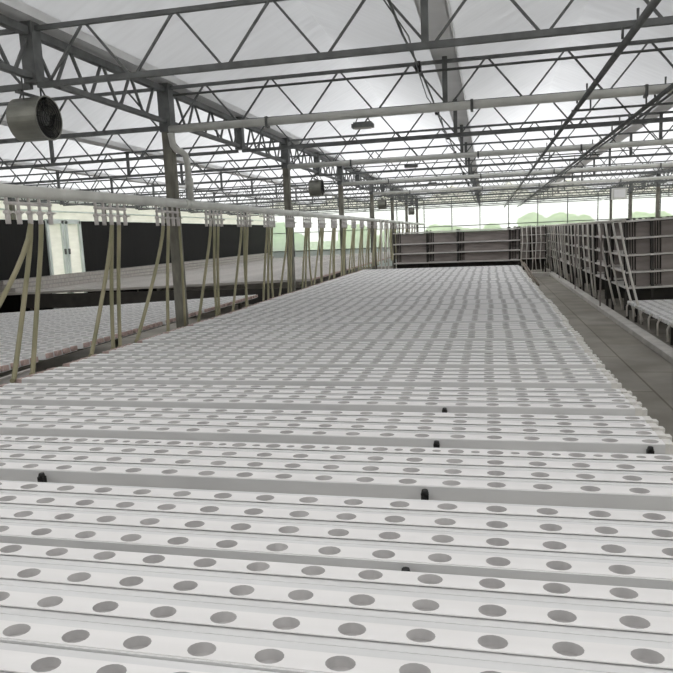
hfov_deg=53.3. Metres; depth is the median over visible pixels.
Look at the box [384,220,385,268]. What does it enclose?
hose
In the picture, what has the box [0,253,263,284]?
channel
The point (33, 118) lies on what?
fan
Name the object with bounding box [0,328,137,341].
panel
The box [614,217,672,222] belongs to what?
shelf
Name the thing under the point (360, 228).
hose
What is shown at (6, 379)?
trough cover
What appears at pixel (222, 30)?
ceiling
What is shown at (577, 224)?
hose
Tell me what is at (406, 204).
steel column
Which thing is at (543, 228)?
rack
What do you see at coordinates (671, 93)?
roof rail
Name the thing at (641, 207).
window
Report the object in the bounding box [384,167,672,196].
roof truss
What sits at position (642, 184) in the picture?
girder
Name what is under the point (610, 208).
steel column
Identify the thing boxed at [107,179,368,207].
roof truss
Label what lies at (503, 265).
panel
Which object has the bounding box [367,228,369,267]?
hose
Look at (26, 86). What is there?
roof truss
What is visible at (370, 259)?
panel
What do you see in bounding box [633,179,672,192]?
roof truss
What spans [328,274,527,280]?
panel
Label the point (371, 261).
panel
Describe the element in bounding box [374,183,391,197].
girder
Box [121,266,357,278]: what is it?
panel
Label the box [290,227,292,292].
hose
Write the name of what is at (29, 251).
hose
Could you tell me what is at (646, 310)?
tray
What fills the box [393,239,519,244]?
shelf
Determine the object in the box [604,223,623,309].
hose
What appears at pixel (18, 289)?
channel
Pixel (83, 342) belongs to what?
panel
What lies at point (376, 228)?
hose
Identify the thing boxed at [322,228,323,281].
hose
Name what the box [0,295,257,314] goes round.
panel
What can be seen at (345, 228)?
hose
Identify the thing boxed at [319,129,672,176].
roof truss
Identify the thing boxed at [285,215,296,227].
cluster
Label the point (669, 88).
roof rail
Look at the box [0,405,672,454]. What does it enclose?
panel
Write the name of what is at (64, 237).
door
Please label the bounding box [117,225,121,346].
hose
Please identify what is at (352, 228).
hose
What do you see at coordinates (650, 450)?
clip
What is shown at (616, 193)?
heater
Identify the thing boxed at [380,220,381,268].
hose
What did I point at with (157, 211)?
cluster
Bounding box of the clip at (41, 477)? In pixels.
[37,472,46,481]
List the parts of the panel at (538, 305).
channel lid, channel lid, channel lid, channel lid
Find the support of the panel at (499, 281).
on the frame
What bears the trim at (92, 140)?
attached to the wall at (277, 254)
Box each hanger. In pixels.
[524,173,566,178]
[538,150,599,158]
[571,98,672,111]
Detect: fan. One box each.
[6,77,62,141]
[308,173,323,195]
[378,195,386,208]
[408,205,414,214]
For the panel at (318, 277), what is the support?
on the frame at (61, 300)
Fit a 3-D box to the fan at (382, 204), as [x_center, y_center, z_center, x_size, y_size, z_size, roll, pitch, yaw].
[1.400,-4.138,20.604,0.235,0.444,0.340,0,9,13]
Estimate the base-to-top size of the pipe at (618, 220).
1.646 m
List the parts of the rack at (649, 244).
post, post, post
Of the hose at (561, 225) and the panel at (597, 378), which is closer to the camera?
the panel at (597, 378)
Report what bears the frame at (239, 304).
on the floor
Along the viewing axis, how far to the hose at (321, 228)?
12.58 m
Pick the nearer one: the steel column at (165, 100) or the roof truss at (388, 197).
the steel column at (165, 100)
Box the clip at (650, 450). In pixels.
[646,446,653,453]
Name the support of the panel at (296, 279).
on the frame at (61, 300)
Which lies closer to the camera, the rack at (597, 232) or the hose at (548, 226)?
the rack at (597, 232)
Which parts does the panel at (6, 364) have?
channel lid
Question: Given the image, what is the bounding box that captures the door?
[44,219,86,308]
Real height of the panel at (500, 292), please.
0.054 m
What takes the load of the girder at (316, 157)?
attached to the steel column at (285, 154)
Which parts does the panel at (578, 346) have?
channel lid, channel lid, channel lid, channel lid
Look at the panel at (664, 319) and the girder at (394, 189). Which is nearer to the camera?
the panel at (664, 319)
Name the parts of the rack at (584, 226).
post, post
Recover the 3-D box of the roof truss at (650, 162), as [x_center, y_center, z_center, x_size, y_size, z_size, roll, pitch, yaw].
[5.006,-4.212,17.652,8.220,0.440,0.044,0,9,13]
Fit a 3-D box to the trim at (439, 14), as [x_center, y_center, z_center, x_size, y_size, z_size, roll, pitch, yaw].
[2.878,-3.917,14.496,0.220,0.085,38.800,0,9,13]
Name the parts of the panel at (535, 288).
channel lid, channel lid, channel lid, channel lid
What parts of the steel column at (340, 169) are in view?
head plate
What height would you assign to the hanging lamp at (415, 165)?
0.115 m
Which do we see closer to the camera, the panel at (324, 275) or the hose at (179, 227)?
the hose at (179, 227)
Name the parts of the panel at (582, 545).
channel lid, channel lid, channel lid, channel lid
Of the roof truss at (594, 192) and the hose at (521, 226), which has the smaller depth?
the hose at (521, 226)
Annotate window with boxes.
[270,193,672,250]
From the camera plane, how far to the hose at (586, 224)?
14.62 m
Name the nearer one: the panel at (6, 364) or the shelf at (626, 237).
the panel at (6, 364)
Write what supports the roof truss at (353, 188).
attached to the girder at (55, 202)
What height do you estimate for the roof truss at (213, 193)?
0.440 m
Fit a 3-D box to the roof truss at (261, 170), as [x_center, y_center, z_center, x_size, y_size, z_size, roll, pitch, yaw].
[-3.960,-3.522,15.530,8.220,0.440,0.044,0,9,13]
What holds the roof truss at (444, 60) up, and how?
attached to the steel column at (165, 100)
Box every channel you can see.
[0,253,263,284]
[3,255,266,287]
[9,256,273,291]
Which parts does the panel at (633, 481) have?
channel lid, channel lid, channel lid, channel lid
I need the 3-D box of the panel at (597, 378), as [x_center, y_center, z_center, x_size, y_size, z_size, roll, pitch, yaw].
[-0.258,0.256,4.208,3.760,0.054,0.432,0,9,13]
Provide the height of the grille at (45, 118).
0.291 m
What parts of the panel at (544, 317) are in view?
channel lid, channel lid, channel lid, channel lid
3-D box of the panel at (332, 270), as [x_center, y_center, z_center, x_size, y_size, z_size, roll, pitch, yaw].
[-3.658,-1.499,17.399,7.770,0.056,0.432,-2,8,13]
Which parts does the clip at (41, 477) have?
knob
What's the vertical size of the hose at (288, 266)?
1.036 m
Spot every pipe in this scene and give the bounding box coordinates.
[0,183,424,224]
[167,132,193,200]
[168,47,672,132]
[287,117,672,168]
[342,147,672,185]
[373,176,672,194]
[520,259,534,282]
[523,262,538,285]
[544,219,625,305]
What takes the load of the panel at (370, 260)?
on the frame at (61, 300)
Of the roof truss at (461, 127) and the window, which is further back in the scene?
the window
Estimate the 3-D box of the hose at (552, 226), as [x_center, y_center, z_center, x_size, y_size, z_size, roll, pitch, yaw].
[7.332,-2.932,22.519,0.206,1.574,0.046,-5,9,-15]
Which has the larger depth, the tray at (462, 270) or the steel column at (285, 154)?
the tray at (462, 270)
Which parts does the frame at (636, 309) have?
leg, leg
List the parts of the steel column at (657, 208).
head plate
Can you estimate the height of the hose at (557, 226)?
1.576 m
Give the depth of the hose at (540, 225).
23.94 m
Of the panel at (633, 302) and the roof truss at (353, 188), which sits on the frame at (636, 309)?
the panel at (633, 302)
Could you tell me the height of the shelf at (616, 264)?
0.030 m
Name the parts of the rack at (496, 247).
post, post, post, post, post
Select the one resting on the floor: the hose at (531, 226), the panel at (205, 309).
the hose at (531, 226)
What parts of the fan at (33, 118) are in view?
motor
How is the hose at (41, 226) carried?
hanging from the cluster at (7, 212)
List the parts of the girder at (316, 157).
gutter post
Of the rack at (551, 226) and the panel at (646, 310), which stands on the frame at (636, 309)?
the panel at (646, 310)
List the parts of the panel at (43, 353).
channel lid, channel lid, channel lid, channel lid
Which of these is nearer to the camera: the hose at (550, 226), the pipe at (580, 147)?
the pipe at (580, 147)
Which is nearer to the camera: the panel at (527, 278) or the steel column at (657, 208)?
the panel at (527, 278)
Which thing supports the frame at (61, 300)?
on the floor
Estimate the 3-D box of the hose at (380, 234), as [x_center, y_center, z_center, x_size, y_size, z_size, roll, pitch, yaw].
[1.229,-2.593,19.322,0.058,1.037,0.513,0,9,16]
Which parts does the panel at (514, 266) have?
channel lid, channel lid, channel lid, channel lid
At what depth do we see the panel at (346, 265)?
19.78 m
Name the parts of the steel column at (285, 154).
head plate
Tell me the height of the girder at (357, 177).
0.405 m
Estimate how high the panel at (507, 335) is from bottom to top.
0.054 m
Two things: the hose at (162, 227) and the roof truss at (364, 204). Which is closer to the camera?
the hose at (162, 227)
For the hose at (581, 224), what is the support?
attached to the pipe at (618, 220)
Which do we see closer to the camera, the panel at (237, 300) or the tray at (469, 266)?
the panel at (237, 300)
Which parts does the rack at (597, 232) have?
post, post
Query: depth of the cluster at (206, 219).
7.60 m
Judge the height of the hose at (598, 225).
1.583 m
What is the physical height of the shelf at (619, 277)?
0.030 m
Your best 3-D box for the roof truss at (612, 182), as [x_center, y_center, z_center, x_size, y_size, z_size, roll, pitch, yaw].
[6.789,-5.469,25.556,8.220,0.440,0.044,0,9,13]
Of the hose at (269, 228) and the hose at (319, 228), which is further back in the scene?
the hose at (319, 228)
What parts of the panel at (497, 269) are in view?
channel lid, channel lid, channel lid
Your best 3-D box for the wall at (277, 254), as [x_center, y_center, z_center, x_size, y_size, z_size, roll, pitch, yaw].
[8.491,-5.648,33.070,24.880,3.960,0.080,0,9,13]
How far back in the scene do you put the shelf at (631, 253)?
11.47 m
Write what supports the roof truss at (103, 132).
attached to the steel column at (165, 100)
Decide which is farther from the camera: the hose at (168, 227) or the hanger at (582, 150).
the hanger at (582, 150)
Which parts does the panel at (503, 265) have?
channel lid, channel lid, channel lid, channel lid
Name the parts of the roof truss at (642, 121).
gutter post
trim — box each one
[0,0,425,199]
[0,115,369,202]
[0,159,317,205]
[0,181,264,207]
[414,0,481,196]
[537,94,672,193]
[549,272,672,364]
[597,168,669,190]
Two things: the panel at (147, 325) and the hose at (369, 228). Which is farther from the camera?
the hose at (369, 228)
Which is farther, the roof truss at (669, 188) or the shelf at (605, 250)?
the roof truss at (669, 188)
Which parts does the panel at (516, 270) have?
channel lid, channel lid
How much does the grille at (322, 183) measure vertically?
0.291 m
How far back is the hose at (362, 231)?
16.80 m
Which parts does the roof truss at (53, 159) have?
gutter post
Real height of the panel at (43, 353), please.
0.398 m
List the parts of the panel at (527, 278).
channel lid, channel lid, channel lid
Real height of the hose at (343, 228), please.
1.036 m
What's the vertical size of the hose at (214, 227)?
1.037 m
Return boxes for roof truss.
[0,29,32,92]
[0,88,159,143]
[0,121,238,169]
[0,141,280,184]
[0,155,315,190]
[19,167,336,201]
[34,0,672,88]
[63,175,356,205]
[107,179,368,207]
[138,184,380,209]
[170,37,672,125]
[180,188,389,210]
[190,194,398,212]
[215,194,404,213]
[230,197,410,214]
[242,83,672,152]
[248,199,414,215]
[259,204,420,216]
[288,111,672,163]
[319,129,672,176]
[346,145,672,181]
[359,155,672,188]
[373,160,672,191]
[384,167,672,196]
[393,172,656,199]
[400,181,641,201]
[408,182,628,203]
[413,185,618,205]
[418,189,609,207]
[422,192,601,208]
[604,188,672,199]
[625,182,672,194]
[626,185,672,196]
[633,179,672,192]
[644,183,672,189]
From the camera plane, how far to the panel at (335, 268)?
18.27 m
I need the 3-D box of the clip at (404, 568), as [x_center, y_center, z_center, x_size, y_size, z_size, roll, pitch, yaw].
[0.177,0.620,1.712,0.028,0.058,0.028,0,9,13]
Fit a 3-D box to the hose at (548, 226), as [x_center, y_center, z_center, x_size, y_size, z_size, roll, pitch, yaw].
[7.660,-3.172,24.032,0.054,1.576,0.295,6,12,43]
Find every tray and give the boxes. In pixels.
[290,289,536,295]
[363,270,515,274]
[367,266,513,270]
[627,300,672,305]
[635,304,672,309]
[642,307,672,313]
[649,312,672,318]
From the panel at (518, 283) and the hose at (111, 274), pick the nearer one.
the hose at (111, 274)
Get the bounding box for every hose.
[0,224,32,307]
[10,227,32,382]
[29,224,43,374]
[89,225,113,356]
[109,228,114,348]
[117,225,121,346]
[134,226,164,342]
[166,226,169,331]
[178,209,186,326]
[197,226,211,321]
[213,226,217,315]
[216,226,220,315]
[232,227,242,310]
[243,227,248,305]
[245,227,248,306]
[262,227,267,300]
[267,227,270,298]
[270,227,273,297]
[279,227,288,295]
[287,227,290,292]
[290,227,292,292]
[302,228,306,288]
[305,228,307,287]
[308,228,312,285]
[313,228,320,284]
[320,228,322,282]
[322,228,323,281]
[329,228,333,279]
[332,228,334,278]
[334,228,335,277]
[341,228,343,275]
[343,228,344,275]
[344,228,345,274]
[348,228,353,273]
[351,228,354,272]
[353,229,354,271]
[358,228,361,270]
[360,228,362,269]
[362,231,364,269]
[365,228,368,268]
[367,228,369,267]
[372,228,374,266]
[374,228,375,265]
[375,228,376,264]
[378,234,380,264]
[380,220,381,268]
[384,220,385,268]
[387,219,389,268]
[521,226,522,268]
[526,226,527,264]
[531,226,532,271]
[535,226,536,271]
[539,225,541,271]
[546,226,549,263]
[546,237,549,267]
[548,226,551,269]
[550,226,555,270]
[552,226,556,272]
[554,226,558,273]
[557,226,561,275]
[559,226,565,277]
[561,225,566,277]
[564,225,567,279]
[567,225,572,281]
[570,225,576,284]
[574,225,580,286]
[577,224,582,288]
[581,224,588,291]
[586,224,594,295]
[591,224,596,297]
[597,223,615,304]
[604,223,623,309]
[611,222,635,316]
[618,222,642,321]
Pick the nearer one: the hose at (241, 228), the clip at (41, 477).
the clip at (41, 477)
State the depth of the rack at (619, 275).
13.59 m
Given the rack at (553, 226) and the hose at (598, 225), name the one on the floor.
the rack at (553, 226)
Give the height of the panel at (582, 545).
0.054 m
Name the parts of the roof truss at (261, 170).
gutter post, gutter post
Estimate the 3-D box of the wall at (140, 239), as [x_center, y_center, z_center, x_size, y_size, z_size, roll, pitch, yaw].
[-7.861,-2.237,17.185,0.260,3.260,38.800,0,9,13]
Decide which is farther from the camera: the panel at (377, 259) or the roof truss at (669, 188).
the roof truss at (669, 188)
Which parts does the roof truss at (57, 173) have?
gutter post, gutter post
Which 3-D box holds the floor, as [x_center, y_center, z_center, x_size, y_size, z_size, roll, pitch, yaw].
[4.370,-0.666,14.729,25.040,0.120,38.900,0,9,13]
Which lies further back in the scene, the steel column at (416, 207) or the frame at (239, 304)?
the steel column at (416, 207)
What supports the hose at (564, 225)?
attached to the pipe at (618, 220)
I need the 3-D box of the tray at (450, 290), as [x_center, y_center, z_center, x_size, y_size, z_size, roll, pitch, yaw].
[1.011,-0.628,9.772,3.630,0.050,0.432,0,9,13]
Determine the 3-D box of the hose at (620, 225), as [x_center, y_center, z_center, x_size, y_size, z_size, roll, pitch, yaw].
[4.722,-1.066,10.781,0.056,1.586,0.809,-3,9,-5]
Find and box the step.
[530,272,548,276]
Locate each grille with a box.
[36,97,60,138]
[321,181,323,194]
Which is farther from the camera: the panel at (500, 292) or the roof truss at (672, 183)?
the roof truss at (672, 183)
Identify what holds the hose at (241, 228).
hanging from the cluster at (243, 223)
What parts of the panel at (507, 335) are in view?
channel lid, channel lid, channel lid, channel lid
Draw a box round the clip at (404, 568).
[401,567,410,571]
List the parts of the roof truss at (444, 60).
gutter post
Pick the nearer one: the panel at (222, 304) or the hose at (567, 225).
the panel at (222, 304)
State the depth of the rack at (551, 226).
23.54 m
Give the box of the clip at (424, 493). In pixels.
[421,489,428,499]
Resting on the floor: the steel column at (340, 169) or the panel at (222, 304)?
the steel column at (340, 169)
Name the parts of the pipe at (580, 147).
support rod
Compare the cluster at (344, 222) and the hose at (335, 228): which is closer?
the hose at (335, 228)
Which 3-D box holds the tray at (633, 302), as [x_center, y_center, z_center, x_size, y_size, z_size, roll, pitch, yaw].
[6.445,-0.581,10.806,3.200,0.050,0.432,-1,9,13]
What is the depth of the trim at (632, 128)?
11.26 m
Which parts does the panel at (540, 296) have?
channel lid, channel lid, channel lid, channel lid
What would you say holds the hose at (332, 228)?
hanging from the cluster at (333, 225)
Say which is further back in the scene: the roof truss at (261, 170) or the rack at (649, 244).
the roof truss at (261, 170)
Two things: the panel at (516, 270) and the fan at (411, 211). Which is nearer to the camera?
the panel at (516, 270)
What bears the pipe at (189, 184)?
attached to the pipe at (645, 90)
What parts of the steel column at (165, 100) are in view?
head plate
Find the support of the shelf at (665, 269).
attached to the rack at (649, 244)
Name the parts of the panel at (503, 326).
channel lid, channel lid, channel lid, channel lid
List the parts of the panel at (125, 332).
channel lid, channel lid, channel lid, channel lid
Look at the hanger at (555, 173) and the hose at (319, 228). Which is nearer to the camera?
the hose at (319, 228)
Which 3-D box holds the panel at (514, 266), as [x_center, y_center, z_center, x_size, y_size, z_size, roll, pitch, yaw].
[2.282,-1.513,15.336,3.760,0.054,0.432,0,9,13]
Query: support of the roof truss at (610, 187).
attached to the steel column at (392, 198)
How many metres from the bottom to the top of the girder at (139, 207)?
0.405 m
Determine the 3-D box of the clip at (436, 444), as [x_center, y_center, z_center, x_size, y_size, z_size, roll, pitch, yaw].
[0.410,0.456,2.743,0.028,0.058,0.028,0,9,13]
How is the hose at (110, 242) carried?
hanging from the cluster at (110, 208)
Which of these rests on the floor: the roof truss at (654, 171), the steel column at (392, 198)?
the steel column at (392, 198)
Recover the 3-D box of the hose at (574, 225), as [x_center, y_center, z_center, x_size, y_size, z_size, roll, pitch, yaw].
[6.050,-2.030,16.851,0.184,1.574,0.042,3,10,31]
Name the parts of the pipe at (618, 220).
support post, support post, support post, support post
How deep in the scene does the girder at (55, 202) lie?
18.38 m
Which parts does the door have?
panel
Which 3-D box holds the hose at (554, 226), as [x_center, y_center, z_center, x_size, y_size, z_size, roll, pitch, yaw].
[7.208,-2.840,21.944,0.240,1.575,0.049,-6,9,-23]
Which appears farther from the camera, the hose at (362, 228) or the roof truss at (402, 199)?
the roof truss at (402, 199)
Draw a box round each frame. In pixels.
[0,302,241,373]
[20,265,376,310]
[634,308,672,344]
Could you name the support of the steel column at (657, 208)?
on the floor
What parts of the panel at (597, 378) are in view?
channel lid, channel lid, channel lid, channel lid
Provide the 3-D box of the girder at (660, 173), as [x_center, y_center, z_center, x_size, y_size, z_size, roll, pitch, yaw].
[9.489,-4.574,18.710,0.100,0.405,3.980,0,9,13]
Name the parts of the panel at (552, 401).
channel lid, channel lid, channel lid, channel lid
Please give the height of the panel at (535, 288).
0.054 m
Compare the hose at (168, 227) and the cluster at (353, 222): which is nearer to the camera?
the hose at (168, 227)
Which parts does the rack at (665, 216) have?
post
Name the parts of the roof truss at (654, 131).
gutter post, gutter post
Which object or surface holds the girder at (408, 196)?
attached to the steel column at (406, 204)
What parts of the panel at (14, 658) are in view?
channel lid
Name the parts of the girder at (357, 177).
gutter post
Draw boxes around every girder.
[0,14,166,123]
[15,198,100,206]
[106,204,165,209]
[173,90,285,162]
[290,142,340,180]
[343,166,371,191]
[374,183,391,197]
[394,189,406,202]
[408,196,416,204]
[631,174,655,190]
[658,168,672,183]
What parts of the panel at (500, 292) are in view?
channel lid, channel lid, channel lid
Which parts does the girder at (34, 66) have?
gutter post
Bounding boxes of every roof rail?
[383,0,476,203]
[504,0,660,207]
[517,77,672,206]
[520,91,672,205]
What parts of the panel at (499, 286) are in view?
channel lid, channel lid, channel lid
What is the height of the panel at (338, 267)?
0.056 m
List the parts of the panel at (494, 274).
channel lid, channel lid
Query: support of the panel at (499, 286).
on the frame
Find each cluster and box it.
[3,197,55,224]
[93,202,129,225]
[155,206,181,225]
[204,210,224,226]
[236,212,253,226]
[263,214,276,226]
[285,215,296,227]
[303,217,312,227]
[318,218,326,227]
[331,219,337,227]
[342,219,348,227]
[351,220,355,227]
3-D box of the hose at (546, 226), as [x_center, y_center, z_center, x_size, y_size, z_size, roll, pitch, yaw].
[7.850,-3.297,24.816,0.328,1.577,0.054,-10,12,-43]
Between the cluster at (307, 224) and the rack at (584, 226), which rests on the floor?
the rack at (584, 226)
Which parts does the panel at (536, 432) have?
channel lid, channel lid, channel lid, channel lid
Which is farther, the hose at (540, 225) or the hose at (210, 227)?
the hose at (540, 225)
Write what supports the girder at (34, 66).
attached to the steel column at (165, 100)
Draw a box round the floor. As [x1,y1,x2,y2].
[0,264,672,441]
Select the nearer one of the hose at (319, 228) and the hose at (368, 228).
the hose at (319, 228)
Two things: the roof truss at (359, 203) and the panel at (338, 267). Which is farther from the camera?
the roof truss at (359, 203)
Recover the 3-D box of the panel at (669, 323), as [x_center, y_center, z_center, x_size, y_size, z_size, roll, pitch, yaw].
[5.847,-0.087,8.296,3.263,0.280,0.432,0,9,13]
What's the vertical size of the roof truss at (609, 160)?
0.440 m
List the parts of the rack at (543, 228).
post, post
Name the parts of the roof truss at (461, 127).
gutter post, gutter post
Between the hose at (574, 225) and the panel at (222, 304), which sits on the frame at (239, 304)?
the panel at (222, 304)
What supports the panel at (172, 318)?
on the frame at (239, 304)
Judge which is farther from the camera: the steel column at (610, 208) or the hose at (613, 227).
the steel column at (610, 208)
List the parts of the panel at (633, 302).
channel lid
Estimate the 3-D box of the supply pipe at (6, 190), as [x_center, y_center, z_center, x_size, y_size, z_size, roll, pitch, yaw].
[0.943,-3.117,17.964,0.100,0.111,31.000,0,9,13]
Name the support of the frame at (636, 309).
on the floor
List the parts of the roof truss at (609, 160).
gutter post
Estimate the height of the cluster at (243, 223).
0.190 m
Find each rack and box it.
[393,226,519,268]
[513,225,545,271]
[544,226,553,267]
[547,226,555,270]
[551,226,561,273]
[557,218,649,277]
[563,216,665,282]
[572,216,672,288]
[581,217,661,296]
[594,216,672,306]
[610,217,672,319]
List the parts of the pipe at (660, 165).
support rod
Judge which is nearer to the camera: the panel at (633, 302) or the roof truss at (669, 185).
the panel at (633, 302)
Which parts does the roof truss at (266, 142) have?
gutter post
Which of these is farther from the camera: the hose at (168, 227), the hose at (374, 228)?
the hose at (374, 228)
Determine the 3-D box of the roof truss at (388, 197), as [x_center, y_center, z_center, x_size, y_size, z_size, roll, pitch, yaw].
[-0.840,-5.723,29.363,8.220,0.440,0.044,0,9,13]
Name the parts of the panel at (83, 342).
channel lid, channel lid, channel lid, channel lid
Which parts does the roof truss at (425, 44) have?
gutter post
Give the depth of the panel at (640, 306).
10.58 m
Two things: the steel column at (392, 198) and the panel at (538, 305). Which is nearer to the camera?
the panel at (538, 305)
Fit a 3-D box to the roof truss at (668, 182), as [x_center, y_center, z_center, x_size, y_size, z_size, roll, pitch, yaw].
[15.309,-5.844,25.702,8.220,0.440,0.044,0,9,13]
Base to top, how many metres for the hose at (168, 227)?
1.036 m
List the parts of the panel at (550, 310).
channel lid, channel lid, channel lid, channel lid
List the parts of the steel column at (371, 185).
head plate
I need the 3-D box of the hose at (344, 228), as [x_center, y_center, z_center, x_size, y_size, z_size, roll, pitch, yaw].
[0.156,-1.836,14.566,0.059,1.036,0.206,1,9,21]
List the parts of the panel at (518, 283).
channel lid, channel lid, channel lid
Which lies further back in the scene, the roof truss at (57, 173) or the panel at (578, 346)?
the roof truss at (57, 173)
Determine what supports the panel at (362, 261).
on the frame at (61, 300)
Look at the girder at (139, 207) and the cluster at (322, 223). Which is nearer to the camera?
the cluster at (322, 223)
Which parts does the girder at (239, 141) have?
gutter post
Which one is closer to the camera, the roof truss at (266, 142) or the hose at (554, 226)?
the roof truss at (266, 142)
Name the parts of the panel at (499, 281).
channel lid, channel lid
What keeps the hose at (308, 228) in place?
hanging from the cluster at (307, 224)
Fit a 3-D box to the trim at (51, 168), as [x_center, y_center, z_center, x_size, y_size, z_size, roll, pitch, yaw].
[-5.197,-3.856,16.327,0.220,0.085,38.800,0,9,13]
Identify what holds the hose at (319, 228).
hanging from the cluster at (322, 223)
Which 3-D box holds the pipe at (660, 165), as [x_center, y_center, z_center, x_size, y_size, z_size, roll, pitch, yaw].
[4.105,-3.487,13.653,8.180,0.395,0.087,0,9,13]
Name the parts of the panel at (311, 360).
channel lid, channel lid, channel lid, channel lid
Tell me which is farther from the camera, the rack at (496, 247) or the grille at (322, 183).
the rack at (496, 247)
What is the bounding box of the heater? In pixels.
[611,187,626,199]
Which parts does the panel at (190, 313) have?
channel lid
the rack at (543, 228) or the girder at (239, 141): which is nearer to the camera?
the girder at (239, 141)
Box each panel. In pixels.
[0,277,316,295]
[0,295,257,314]
[0,298,244,317]
[0,301,232,320]
[0,306,217,323]
[0,310,201,327]
[0,316,175,331]
[0,321,162,336]
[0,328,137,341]
[0,336,110,348]
[0,345,77,359]
[0,356,38,372]
[0,383,646,415]
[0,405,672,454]
[0,435,672,510]
[0,480,672,589]
[0,543,672,672]
[0,642,277,672]
[14,367,621,388]
[28,276,319,290]
[43,274,328,288]
[50,273,332,287]
[62,353,604,367]
[65,271,338,285]
[81,270,340,283]
[88,269,346,282]
[96,268,350,281]
[102,340,591,353]
[114,267,353,279]
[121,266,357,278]
[126,265,359,277]
[134,264,364,276]
[136,330,583,342]
[149,263,366,274]
[157,262,370,273]
[163,322,573,333]
[164,261,371,272]
[185,260,377,270]
[187,259,383,269]
[188,314,568,325]
[190,259,379,269]
[191,261,370,270]
[202,258,387,267]
[208,308,561,318]
[227,303,557,313]
[242,298,552,308]
[256,294,545,303]
[267,291,543,299]
[278,287,540,296]
[291,285,538,292]
[300,282,535,289]
[307,280,531,287]
[316,277,531,284]
[322,275,528,282]
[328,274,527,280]
[335,272,526,278]
[341,270,523,276]
[344,269,523,275]
[350,268,521,273]
[354,266,521,272]
[357,265,518,271]
[626,299,672,315]
[632,303,672,319]
[640,307,672,324]
[648,311,672,329]
[656,316,672,334]
[666,321,672,341]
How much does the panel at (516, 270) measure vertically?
0.054 m
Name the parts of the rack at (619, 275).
post, post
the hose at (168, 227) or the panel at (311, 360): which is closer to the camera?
the panel at (311, 360)
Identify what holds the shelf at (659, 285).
attached to the rack at (649, 244)
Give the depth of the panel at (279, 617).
1.51 m
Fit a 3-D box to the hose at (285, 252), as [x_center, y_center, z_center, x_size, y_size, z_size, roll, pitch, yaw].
[-0.812,-1.151,10.254,0.058,1.038,0.605,0,9,14]
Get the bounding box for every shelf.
[393,228,519,233]
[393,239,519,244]
[394,249,519,254]
[394,259,519,263]
[582,269,603,273]
[595,249,623,252]
[595,262,623,266]
[595,274,623,280]
[611,235,672,239]
[611,251,672,256]
[611,266,672,273]
[611,280,672,288]
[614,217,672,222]
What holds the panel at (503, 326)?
on the frame
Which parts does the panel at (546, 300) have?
channel lid, channel lid, channel lid, channel lid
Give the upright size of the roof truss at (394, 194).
0.440 m
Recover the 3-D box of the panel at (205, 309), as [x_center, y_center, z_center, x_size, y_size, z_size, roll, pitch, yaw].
[-5.110,-0.157,9.486,7.224,0.398,0.432,0,9,13]
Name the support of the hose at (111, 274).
hanging from the cluster at (110, 208)
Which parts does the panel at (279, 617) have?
channel lid, channel lid, channel lid, channel lid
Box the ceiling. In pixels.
[0,0,672,207]
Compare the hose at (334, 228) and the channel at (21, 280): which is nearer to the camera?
the hose at (334, 228)
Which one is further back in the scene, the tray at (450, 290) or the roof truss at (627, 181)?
the roof truss at (627, 181)
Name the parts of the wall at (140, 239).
wall rail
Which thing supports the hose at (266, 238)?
hanging from the cluster at (266, 223)
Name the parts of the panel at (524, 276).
channel lid, channel lid, channel lid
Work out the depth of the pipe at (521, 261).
21.15 m
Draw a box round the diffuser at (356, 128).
[354,127,371,129]
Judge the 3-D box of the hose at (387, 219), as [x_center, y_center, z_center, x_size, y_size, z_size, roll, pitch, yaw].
[1.314,-1.944,16.874,0.066,1.983,0.136,0,9,13]
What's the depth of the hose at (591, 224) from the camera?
14.06 m
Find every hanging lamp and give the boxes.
[351,118,373,129]
[404,161,417,167]
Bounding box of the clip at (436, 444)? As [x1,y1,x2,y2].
[433,440,439,447]
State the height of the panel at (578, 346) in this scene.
0.054 m
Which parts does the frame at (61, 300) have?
grow panel, grow panel, grow panel, grow panel, grow panel, grow panel, grow panel, grow panel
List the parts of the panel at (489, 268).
channel lid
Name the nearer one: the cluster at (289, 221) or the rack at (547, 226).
the cluster at (289, 221)
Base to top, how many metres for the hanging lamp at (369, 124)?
0.115 m
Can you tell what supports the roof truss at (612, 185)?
attached to the roof rail at (671, 93)
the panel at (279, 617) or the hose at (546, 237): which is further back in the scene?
the hose at (546, 237)
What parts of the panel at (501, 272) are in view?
channel lid, channel lid, channel lid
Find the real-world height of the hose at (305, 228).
1.036 m
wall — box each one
[0,197,270,312]
[267,179,672,266]
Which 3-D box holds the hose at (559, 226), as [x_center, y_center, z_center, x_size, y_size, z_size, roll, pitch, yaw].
[6.796,-2.562,20.198,0.054,1.577,0.344,-4,9,-13]
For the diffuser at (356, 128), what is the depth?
6.24 m
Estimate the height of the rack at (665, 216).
1.730 m
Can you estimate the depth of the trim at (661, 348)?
10.63 m
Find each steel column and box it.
[7,197,15,219]
[157,83,188,327]
[280,138,295,292]
[337,166,346,275]
[369,177,375,268]
[390,188,393,268]
[405,193,407,231]
[415,199,418,233]
[609,189,611,219]
[629,181,632,219]
[655,172,660,217]
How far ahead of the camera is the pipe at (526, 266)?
20.80 m
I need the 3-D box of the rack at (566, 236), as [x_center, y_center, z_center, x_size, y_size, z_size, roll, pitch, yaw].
[8.630,-2.880,21.819,2.604,1.730,1.500,-2,8,13]
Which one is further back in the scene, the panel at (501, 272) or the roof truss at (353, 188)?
the roof truss at (353, 188)
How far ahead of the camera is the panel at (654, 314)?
9.63 m
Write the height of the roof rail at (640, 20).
0.180 m
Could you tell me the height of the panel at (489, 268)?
0.054 m
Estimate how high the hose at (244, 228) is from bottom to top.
1.037 m
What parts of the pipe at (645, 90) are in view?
support rod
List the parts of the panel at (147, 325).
channel lid, channel lid, channel lid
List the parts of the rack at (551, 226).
post, post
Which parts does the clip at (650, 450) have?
knob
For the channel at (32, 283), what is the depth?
19.24 m

